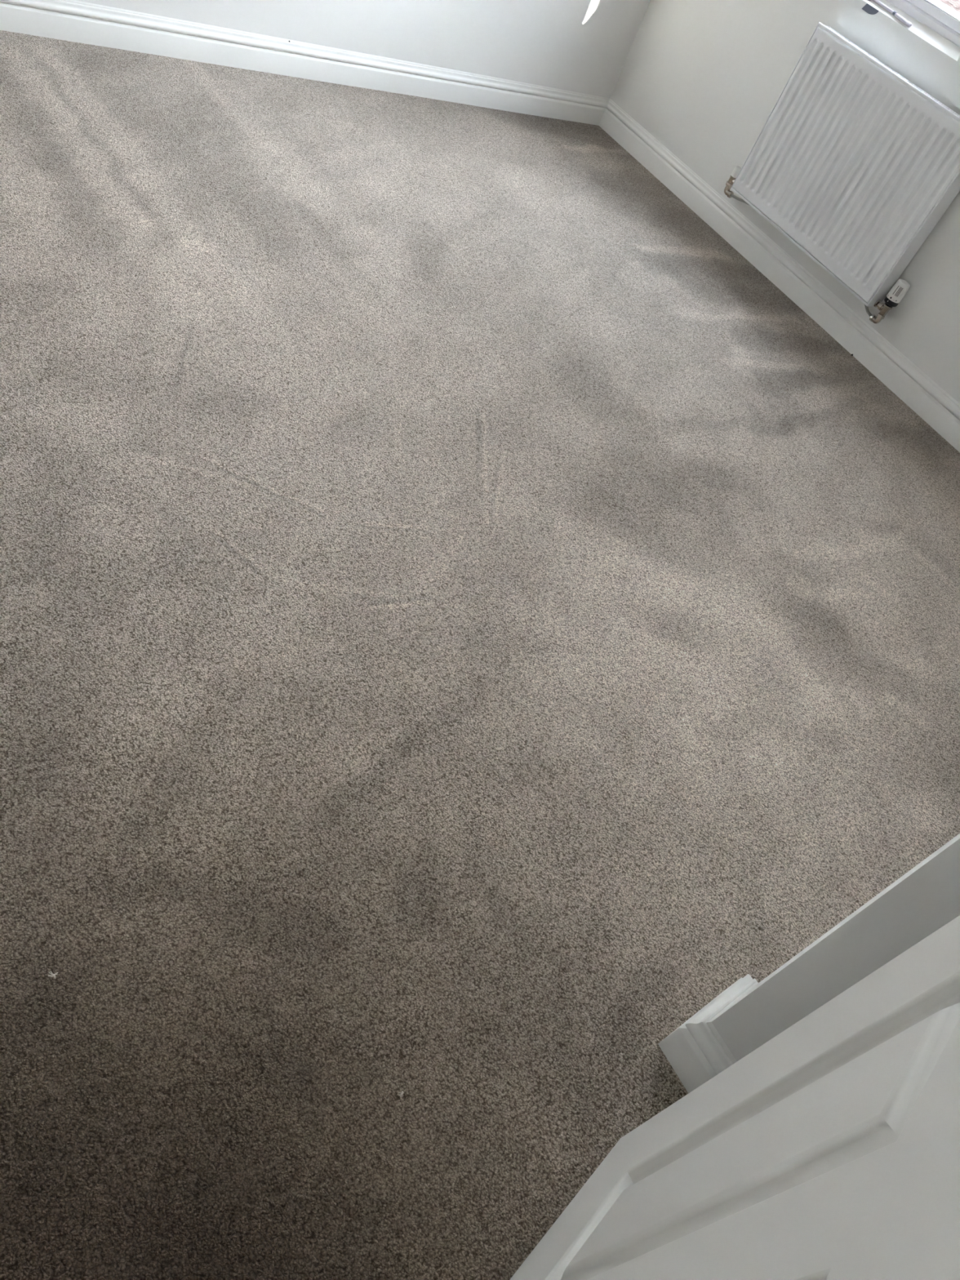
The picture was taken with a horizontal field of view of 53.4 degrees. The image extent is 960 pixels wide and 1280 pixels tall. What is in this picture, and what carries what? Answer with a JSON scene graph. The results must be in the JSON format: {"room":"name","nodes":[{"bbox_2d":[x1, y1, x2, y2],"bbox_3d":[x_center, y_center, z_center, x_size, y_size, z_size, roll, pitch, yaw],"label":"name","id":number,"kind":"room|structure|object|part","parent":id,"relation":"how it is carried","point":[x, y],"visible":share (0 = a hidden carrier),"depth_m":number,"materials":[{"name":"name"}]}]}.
{"room":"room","nodes":[
{"label":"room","id":0,"kind":"room"},
{"bbox_2d":[75,0,650,97],"bbox_3d":[-0.929,-2.693,2.366,4.470,2.510,0.150,-13,56,-34],"label":"wall","id":1,"kind":"structure","parent":0,"point":[584,46],"depth_m":3.70,"materials":[{"name":"white paint"}]},
{"bbox_2d":[0,0,609,125],"bbox_3d":[-1.187,-1.969,3.081,4.350,0.125,0.018,-13,56,-34],"label":"baseboard","id":2,"kind":"structure","parent":1,"relation":"attached to","point":[72,20],"depth_m":3.40,"materials":[{"name":"wood"}]},
{"bbox_2d":[609,0,959,403],"bbox_3d":[1.875,-1.709,2.801,0.170,2.510,3.965,-13,56,-34],"label":"wall","id":3,"kind":"structure","parent":0,"point":[704,78],"depth_m":3.65,"materials":[{"name":"white paint"}]},
{"bbox_2d":[598,98,959,452],"bbox_3d":[1.452,-1.018,3.467,0.018,0.125,3.665,-13,56,-34],"label":"baseboard","id":4,"kind":"structure","parent":3,"relation":"attached to","point":[935,406],"depth_m":3.68,"materials":[{"name":"wood"}]},
{"bbox_2d":[730,22,959,306],"bbox_3d":[1.313,-1.678,3.384,0.090,0.601,0.808,-13,56,-34],"label":"radiator","id":5,"kind":"object","parent":3,"relation":"attached to","point":[855,163],"visible":1,"depth_m":3.33,"materials":[{"name":"white metal"}]},
{"bbox_2d":[724,165,748,204],"bbox_3d":[1.031,-1.786,3.771,0.138,0.112,0.039,43,46,16],"label":"valve","id":6,"kind":"object","parent":5,"relation":"attached to","point":[729,183],"visible":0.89,"depth_m":3.79,"materials":[{"name":"white plastic"}]},
{"bbox_3d":[1.111,-1.968,3.561,0.072,0.597,0.003,-13,56,-34],"label":"panel","id":7,"kind":"part","parent":5,"relation":"part of","materials":[{"name":"white metal"}]},
{"bbox_3d":[1.185,-1.481,3.568,0.017,0.007,0.786,-13,56,-34],"label":"rail","id":8,"kind":"part","parent":5,"relation":"part of","materials":[{"name":"white metal"}]},
{"bbox_2d":[863,279,910,324],"bbox_3d":[1.429,-1.217,3.388,0.051,0.171,0.141,0,50,-26],"label":"valve","id":9,"kind":"object","parent":5,"relation":"attached to","point":[900,289],"visible":0.99,"depth_m":3.34,"materials":[{"name":"white plastic"}]},
{"bbox_2d":[826,26,959,117],"bbox_3d":[1.407,-1.867,3.178,0.062,0.002,0.793,-13,56,-34],"label":"grille","id":10,"kind":"object","parent":5,"relation":"attached to","point":[919,95],"depth_m":3.18,"materials":[{"name":"white metal"}]},
{"bbox_3d":[1.499,-1.382,3.200,0.072,0.597,0.005,-13,56,-34],"label":"panel","id":11,"kind":"part","parent":5,"relation":"part of","materials":[{"name":"white metal"}]},
{"bbox_2d":[862,0,959,62],"bbox_3d":[1.504,-2.689,3.016,0.180,1.129,1.200,-13,56,-34],"label":"window","id":12,"kind":"structure","parent":3,"relation":"in","point":[935,22],"depth_m":3.14,"materials":[{"name":"plastic"}]},
{"bbox_2d":[862,3,879,14],"bbox_3d":[1.335,-2.157,3.270,0.003,0.022,0.066,-13,56,-34],"label":"tab","id":13,"kind":"object","parent":12,"relation":"attached to","point":[868,8],"visible":1,"depth_m":3.27,"materials":[{"name":"grey plastic"}]},
{"bbox_2d":[868,0,911,26],"bbox_3d":[1.384,-2.128,3.230,0.017,0.018,0.220,-10,55,-33],"label":"handle","id":14,"kind":"object","parent":12,"relation":"on","point":[908,24],"visible":1,"depth_m":3.21,"materials":[{"name":"white plastic"}]},
{"bbox_3d":[1.412,-2.083,3.202,0.013,0.014,0.062,-10,55,-32],"label":"handle","id":15,"kind":"part","parent":14,"relation":"part of","materials":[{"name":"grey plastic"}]},
{"bbox_3d":[1.484,-2.685,3.002,0.071,1.105,1.176,-13,56,-34],"label":"frame","id":16,"kind":"part","parent":12,"relation":"part of","materials":[{"name":"white plastic"}]},
{"bbox_3d":[1.618,-2.475,2.870,0.062,1.008,0.516,-13,56,-34],"label":"sash","id":17,"kind":"part","parent":12,"relation":"part of","materials":[{"name":"white plastic"}]},
{"bbox_2d":[711,833,959,1061],"bbox_3d":[0.791,-0.051,0.618,0.116,2.362,0.273,-13,56,-34],"label":"wall partition","id":18,"kind":"structure","parent":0,"point":[926,898],"depth_m":1.15,"materials":[{"name":"white paint"}]},
{"bbox_2d":[657,973,758,1093],"bbox_3d":[0.414,0.661,1.393,0.156,0.125,0.296,-13,56,-34],"label":"baseboard","id":19,"kind":"structure","parent":18,"relation":"attached to","point":[695,1051],"depth_m":1.39,"materials":[{"name":"wood"}]},
{"bbox_3d":[-0.019,-0.046,2.044,4.350,0.148,4.965,-13,56,-34],"label":"floor","id":20,"kind":"structure","parent":0,"visible":0},
{"bbox_2d":[0,30,959,1279],"bbox_3d":[-0.312,-0.577,2.275,4.332,0.002,3.647,-13,56,-34],"label":"carpet","id":21,"kind":"object","parent":20,"relation":"on","point":[331,789],"visible":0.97,"depth_m":1.84,"materials":[{"name":"grey carpet"}]},
{"bbox_2d":[48,970,57,978],"bbox_3d":[-0.545,0.426,1.218,0.011,0.003,0.009,18,44,-10],"label":"lint","id":22,"kind":"object","parent":21,"relation":"on","point":[51,975],"visible":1,"depth_m":1.22,"materials":[{"name":"beige fabric"}]},
{"bbox_3d":[0.955,0.071,0.583,4.470,2.362,0.100,-13,56,-34],"label":"wall","id":23,"kind":"structure","parent":0,"visible":0},
{"bbox_2d":[510,915,959,1279],"bbox_3d":[0.295,0.198,0.393,0.035,1.973,0.729,45,46,17],"label":"door","id":24,"kind":"structure","parent":23,"relation":"in","point":[830,1149],"depth_m":0.73,"materials":[{"name":"wood"}]},
{"bbox_3d":[0.025,0.569,0.649,0.013,0.611,0.196,45,46,17],"label":"panel","id":25,"kind":"part","parent":24,"relation":"part of","materials":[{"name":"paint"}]},
{"label":"outside","id":26,"kind":"structure","parent":0,"visible":0},
{"bbox_2d":[939,0,959,13],"bbox_3d":[24.637,-7.662,21.582,59.810,0.150,80.000,-13,56,-34],"label":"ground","id":27,"kind":"structure","parent":26,"point":[954,4],"depth_m":17.32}
]}

